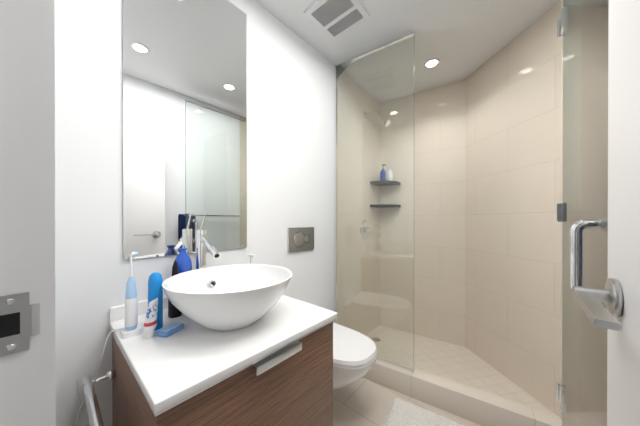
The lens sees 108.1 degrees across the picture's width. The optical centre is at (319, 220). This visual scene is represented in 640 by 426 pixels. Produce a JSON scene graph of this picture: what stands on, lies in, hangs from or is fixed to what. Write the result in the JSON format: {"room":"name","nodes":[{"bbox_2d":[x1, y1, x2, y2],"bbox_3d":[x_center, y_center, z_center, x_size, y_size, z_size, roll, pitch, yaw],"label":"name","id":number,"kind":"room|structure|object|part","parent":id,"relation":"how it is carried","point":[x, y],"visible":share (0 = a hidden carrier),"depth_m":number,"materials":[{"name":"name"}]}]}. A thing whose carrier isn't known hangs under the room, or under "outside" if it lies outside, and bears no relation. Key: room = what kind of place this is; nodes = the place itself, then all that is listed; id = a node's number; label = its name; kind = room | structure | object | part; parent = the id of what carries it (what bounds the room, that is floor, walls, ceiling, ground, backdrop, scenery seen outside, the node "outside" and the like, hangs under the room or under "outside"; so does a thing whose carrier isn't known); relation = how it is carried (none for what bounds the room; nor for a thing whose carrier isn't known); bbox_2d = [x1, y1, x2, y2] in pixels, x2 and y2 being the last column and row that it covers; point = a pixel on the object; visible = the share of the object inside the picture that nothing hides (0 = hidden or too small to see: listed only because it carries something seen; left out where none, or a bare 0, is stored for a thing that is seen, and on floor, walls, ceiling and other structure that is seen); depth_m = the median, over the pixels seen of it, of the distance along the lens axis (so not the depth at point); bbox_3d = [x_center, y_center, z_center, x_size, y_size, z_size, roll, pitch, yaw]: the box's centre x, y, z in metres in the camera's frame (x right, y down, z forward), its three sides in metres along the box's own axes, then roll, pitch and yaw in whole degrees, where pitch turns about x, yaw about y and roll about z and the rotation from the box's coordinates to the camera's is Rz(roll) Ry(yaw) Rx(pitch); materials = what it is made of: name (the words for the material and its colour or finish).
{"room":"bathroom","nodes":[
{"label":"bathroom","id":0,"kind":"room"},
{"bbox_2d":[54,0,379,425],"bbox_3d":[-0.199,-0.051,1.607,0.120,2.400,2.455,0,0,41],"label":"wall","id":1,"kind":"structure","parent":0,"point":[290,128],"depth_m":1.30,"materials":[{"name":"white paint"}]},
{"bbox_2d":[123,0,246,259],"bbox_3d":[-0.574,-0.489,1.075,0.008,1.279,0.522,0,0,41],"label":"mirror","id":2,"kind":"object","parent":1,"relation":"attached to","point":[184,116],"visible":0.88,"depth_m":1.03,"materials":[{"name":"silver mirror"}]},
{"bbox_2d":[76,212,337,425],"bbox_3d":[-0.377,0.550,0.860,0.594,1.178,0.708,0,0,41],"label":"bathroom vanity","id":3,"kind":"object","parent":1,"relation":"attached to","point":[202,344],"visible":1,"depth_m":0.73,"materials":[{"name":"brown wood"}]},
{"bbox_3d":[-0.754,0.541,0.788,0.014,0.014,0.048,0,0,41],"label":"bar post","id":4,"kind":"part","parent":3,"relation":"part of","materials":[{"name":"silver metal"}]},
{"bbox_3d":[-0.619,0.269,0.760,0.033,0.172,0.033,0,0,41],"label":"handle","id":5,"kind":"part","parent":3,"relation":"part of","materials":[{"name":"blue plastic"}]},
{"bbox_3d":[-0.498,0.354,0.774,0.038,0.003,0.064,0,0,16],"label":"razorpack lid","id":6,"kind":"part","parent":3,"relation":"part of","materials":[{"name":"blue plastic"}]},
{"bbox_2d":[109,295,337,413],"bbox_3d":[-0.351,0.382,0.895,0.584,0.022,0.620,0,0,41],"label":"countertop","id":7,"kind":"structure","parent":3,"relation":"on","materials":[{"name":"white stone"}]},
{"bbox_2d":[195,212,219,268],"bbox_3d":[-0.473,0.166,0.974,0.182,0.410,0.054,0,0,41],"label":"faucet","id":8,"kind":"object","parent":7,"relation":"on","point":[201,242],"depth_m":1.00,"materials":[{"name":"silver metal"}]},
{"bbox_2d":[162,264,291,330],"bbox_3d":[-0.327,0.287,0.874,0.444,0.166,0.444,0,0,41],"label":"basin","id":9,"kind":"object","parent":7,"relation":"on","point":[237,297],"depth_m":0.81,"materials":[{"name":"white ceramic"}]},
{"bbox_3d":[-0.152,0.637,0.722,0.019,0.458,0.604,0,0,41],"label":"drawer","id":10,"kind":"part","parent":3,"relation":"part of","materials":[{"name":"brown wood"}]},
{"bbox_3d":[-0.135,0.406,0.722,0.050,0.003,0.173,0,0,41],"label":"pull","id":11,"kind":"part","parent":3,"relation":"part of","materials":[{"name":"silver metal"}]},
{"bbox_2d":[288,227,313,252],"bbox_3d":[-0.123,0.127,1.590,0.014,0.164,0.246,0,0,41],"label":"flush plate","id":12,"kind":"object","parent":1,"relation":"attached to","point":[300,238],"visible":1,"depth_m":1.57,"materials":[{"name":"silver metal"}]},
{"bbox_2d":[333,322,376,389],"bbox_3d":[0.076,0.873,1.418,0.543,0.343,0.362,0,0,41],"label":"toilet","id":13,"kind":"object","parent":1,"relation":"attached to","point":[354,355],"visible":0.38,"depth_m":1.25,"materials":[{"name":"white ceramic"}]},
{"bbox_3d":[0.075,0.899,1.420,0.539,0.290,0.360,0,0,41],"label":"bowl","id":14,"kind":"part","parent":13,"relation":"part of","materials":[{"name":"white ceramic"}]},
{"bbox_3d":[0.096,0.745,1.400,0.489,0.016,0.360,0,0,41],"label":"seat","id":15,"kind":"part","parent":13,"relation":"part of","materials":[{"name":"white plastic"}]},
{"bbox_3d":[0.096,0.727,1.400,0.489,0.019,0.362,0,0,41],"label":"lid","id":16,"kind":"part","parent":13,"relation":"part of","materials":[{"name":"white plastic"}]},
{"bbox_2d":[360,220,372,238],"bbox_3d":[0.454,0.087,2.219,0.057,0.180,0.180,0,0,41],"label":"shower valve","id":17,"kind":"object","parent":1,"relation":"attached to","point":[367,229],"depth_m":2.21,"materials":[{"name":"silver metal"}]},
{"bbox_2d":[364,112,390,126],"bbox_3d":[0.529,-0.947,2.150,0.256,0.199,0.068,0,0,41],"label":"shower","id":18,"kind":"object","parent":1,"relation":"attached to","point":[379,118],"depth_m":2.12,"materials":[{"name":"silver metal"}]},
{"bbox_2d":[370,164,400,207],"bbox_3d":[0.660,-0.355,2.333,0.215,0.433,0.244,0,0,41],"label":"corner shelf","id":19,"kind":"object","parent":1,"relation":"attached to","point":[383,178],"depth_m":2.32,"materials":[{"name":"black plastic"}]},
{"bbox_2d":[380,164,385,180],"bbox_3d":[0.642,-0.481,2.362,0.058,0.181,0.056,0,0,41],"label":"bottle","id":20,"kind":"object","parent":19,"relation":"on","point":[383,174],"depth_m":2.34,"materials":[{"name":"blue plastic"}]},
{"bbox_3d":[0.660,-0.149,2.334,0.215,0.022,0.244,0,0,41],"label":"corner shelf","id":21,"kind":"part","parent":19,"relation":"part of","materials":[{"name":"black plastic"}]},
{"bbox_3d":[0.660,-0.379,2.333,0.215,0.022,0.244,0,0,41],"label":"corner shelf","id":22,"kind":"part","parent":19,"relation":"part of","materials":[{"name":"black plastic"}]},
{"bbox_2d":[387,169,392,180],"bbox_3d":[0.706,-0.454,2.346,0.054,0.128,0.054,0,0,41],"label":"bottle","id":23,"kind":"object","parent":19,"relation":"on","point":[389,175],"depth_m":2.33,"materials":[{"name":"white plastic"}]},
{"bbox_2d":[255,0,559,102],"bbox_3d":[0.423,-1.275,1.144,1.660,0.050,2.900,0,0,41],"label":"ceiling","id":24,"kind":"structure","parent":0,"point":[462,39],"depth_m":1.57,"materials":[{"name":"white paint"}]},
{"bbox_2d":[304,0,369,40],"bbox_3d":[0.104,-1.242,1.400,0.285,0.018,0.285,0,0,41],"label":"ceiling vent","id":25,"kind":"object","parent":24,"relation":"in","point":[333,20],"visible":1,"depth_m":1.40,"materials":[{"name":"white paint"}]},
{"bbox_2d":[312,0,353,26],"bbox_3d":[0.070,-1.236,1.360,0.225,0.002,0.120,0,0,41],"label":"grille","id":26,"kind":"object","parent":25,"relation":"attached to","point":[327,12],"depth_m":1.37,"materials":[{"name":"grey metal"}]},
{"bbox_2d":[328,9,362,35],"bbox_3d":[0.153,-1.237,1.456,0.225,0.002,0.076,0,0,41],"label":"grille","id":27,"kind":"object","parent":25,"relation":"attached to","point":[351,18],"depth_m":1.45,"materials":[{"name":"grey metal"}]},
{"bbox_2d":[423,58,439,68],"bbox_3d":[0.889,-1.250,1.846,0.124,0.005,0.124,0,0,41],"label":"recessed light","id":28,"kind":"object","parent":24,"relation":"in","point":[431,63],"visible":1,"depth_m":1.84,"materials":[{"name":"white paint"}]},
{"bbox_2d":[380,79,465,346],"bbox_3d":[1.029,-0.053,2.294,0.892,2.400,0.120,0,0,33],"label":"wall","id":29,"kind":"structure","parent":0,"point":[436,255],"depth_m":2.22,"materials":[{"name":"tile"}]},
{"bbox_2d":[333,325,555,425],"bbox_3d":[0.423,1.160,1.151,2.025,0.080,3.092,0,0,34],"label":"floor","id":30,"kind":"structure","parent":0,"point":[459,364],"depth_m":1.62,"materials":[{"name":"tile"}]},
{"bbox_2d":[383,397,463,425],"bbox_3d":[0.672,1.137,1.081,0.780,0.026,0.500,0,0,34],"label":"bath mat","id":31,"kind":"object","parent":30,"relation":"on","point":[401,412],"visible":1,"depth_m":1.33,"materials":[{"name":"white fabric"}]},
{"bbox_2d":[363,356,561,425],"bbox_3d":[0.722,1.079,1.486,1.482,0.140,0.100,0,0,34],"label":"shower curb","id":32,"kind":"structure","parent":30,"relation":"on","point":[478,406],"depth_m":1.37,"materials":[{"name":"tile"}]},
{"bbox_2d":[334,32,413,371],"bbox_3d":[0.374,-0.121,1.714,0.606,2.259,0.020,0,0,34],"label":"shower panel","id":33,"kind":"object","parent":32,"relation":"on","point":[341,68],"visible":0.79,"depth_m":1.72,"materials":[{"name":"clear glass"}]},
{"bbox_2d":[465,0,560,415],"bbox_3d":[1.400,-0.051,1.557,0.120,2.400,1.012,0,0,-6],"label":"wall","id":34,"kind":"structure","parent":0,"point":[512,193],"depth_m":1.57,"materials":[{"name":"tile"}]},
{"bbox_2d":[560,0,562,419],"bbox_3d":[1.272,-0.050,1.118,0.141,2.400,0.100,0,0,34],"label":"wall","id":35,"kind":"structure","parent":0,"point":[561,176],"depth_m":1.18,"materials":[{"name":"tile"}]},
{"bbox_2d":[556,0,608,425],"bbox_3d":[0.932,-0.078,0.811,0.149,2.143,0.862,0,0,41],"label":"shower door","id":36,"kind":"structure","parent":35,"relation":"attached to","point":[582,217],"depth_m":0.75,"materials":[{"name":"clear glass"}]},
{"bbox_3d":[0.690,0.102,0.604,0.058,0.211,0.025,0,0,41],"label":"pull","id":37,"kind":"part","parent":36,"relation":"part of","materials":[{"name":"silver metal"}]},
{"bbox_3d":[-0.126,-1.077,0.005,0.750,0.340,0.140,0,0,41],"label":"lintel","id":38,"kind":"object","parent":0,"visible":0},
{"bbox_3d":[-0.142,0.093,0.032,0.805,2.120,0.154,0,0,41],"label":"door frame","id":39,"kind":"structure","parent":38,"relation":"attached to","visible":0},
{"bbox_2d":[0,0,55,425],"bbox_3d":[-0.399,0.122,0.251,0.020,2.060,0.148,0,0,41],"label":"door frame","id":40,"kind":"structure","parent":39,"relation":"attached to","point":[27,183],"depth_m":0.28,"materials":[{"name":"white paint"}]},
{"bbox_2d":[0,292,39,356],"bbox_3d":[-0.362,0.122,0.280,0.006,0.070,0.041,0,0,41],"label":"strike plate","id":41,"kind":"object","parent":40,"relation":"attached to","point":[29,320],"depth_m":0.28,"materials":[{"name":"silver metal"}]},
{"bbox_3d":[-0.365,0.122,0.273,0.001,0.026,0.015,0,0,41],"label":"door jamb trim strike hole","id":42,"kind":"part","parent":41,"relation":"part of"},
{"bbox_2d":[5,344,15,350],"bbox_3d":[-0.364,0.149,0.273,0.001,0.008,0.008,0,0,41],"label":"screw","id":43,"kind":"object","parent":41,"relation":"attached to","point":[10,347],"visible":1,"depth_m":0.27,"materials":[{"name":"silver metal"}]},
{"bbox_2d":[5,298,15,304],"bbox_3d":[-0.364,0.096,0.273,0.001,0.008,0.008,0,0,41],"label":"screw","id":44,"kind":"object","parent":41,"relation":"attached to","point":[11,301],"visible":1,"depth_m":0.27,"materials":[{"name":"silver metal"}]},
{"bbox_2d":[607,0,639,425],"bbox_3d":[0.314,0.129,0.156,0.040,2.023,0.652,0,0,41],"label":"door leaf","id":45,"kind":"structure","parent":39,"relation":"attached to","point":[623,376],"depth_m":0.34,"materials":[{"name":"white paint"}]},
{"bbox_2d":[605,278,623,316],"bbox_3d":[0.469,0.122,0.371,0.009,0.060,0.060,0,0,41],"label":"rose","id":46,"kind":"object","parent":45,"relation":"attached to","point":[614,307],"visible":0.88,"depth_m":0.35,"materials":[{"name":"silver metal"}]},
{"bbox_2d":[572,285,610,303],"bbox_3d":[0.451,0.122,0.386,0.039,0.022,0.022,0,0,41],"label":"door handle","id":47,"kind":"object","parent":46,"relation":"attached to","point":[602,295],"depth_m":0.38,"materials":[{"name":"silver metal"}]},
{"bbox_2d":[571,288,621,330],"bbox_3d":[0.394,0.122,0.337,0.021,0.009,0.175,0,0,41],"label":"door lever","id":48,"kind":"object","parent":47,"relation":"attached to","point":[598,313],"visible":0.9,"depth_m":0.30,"materials":[{"name":"silver metal"}]}
]}

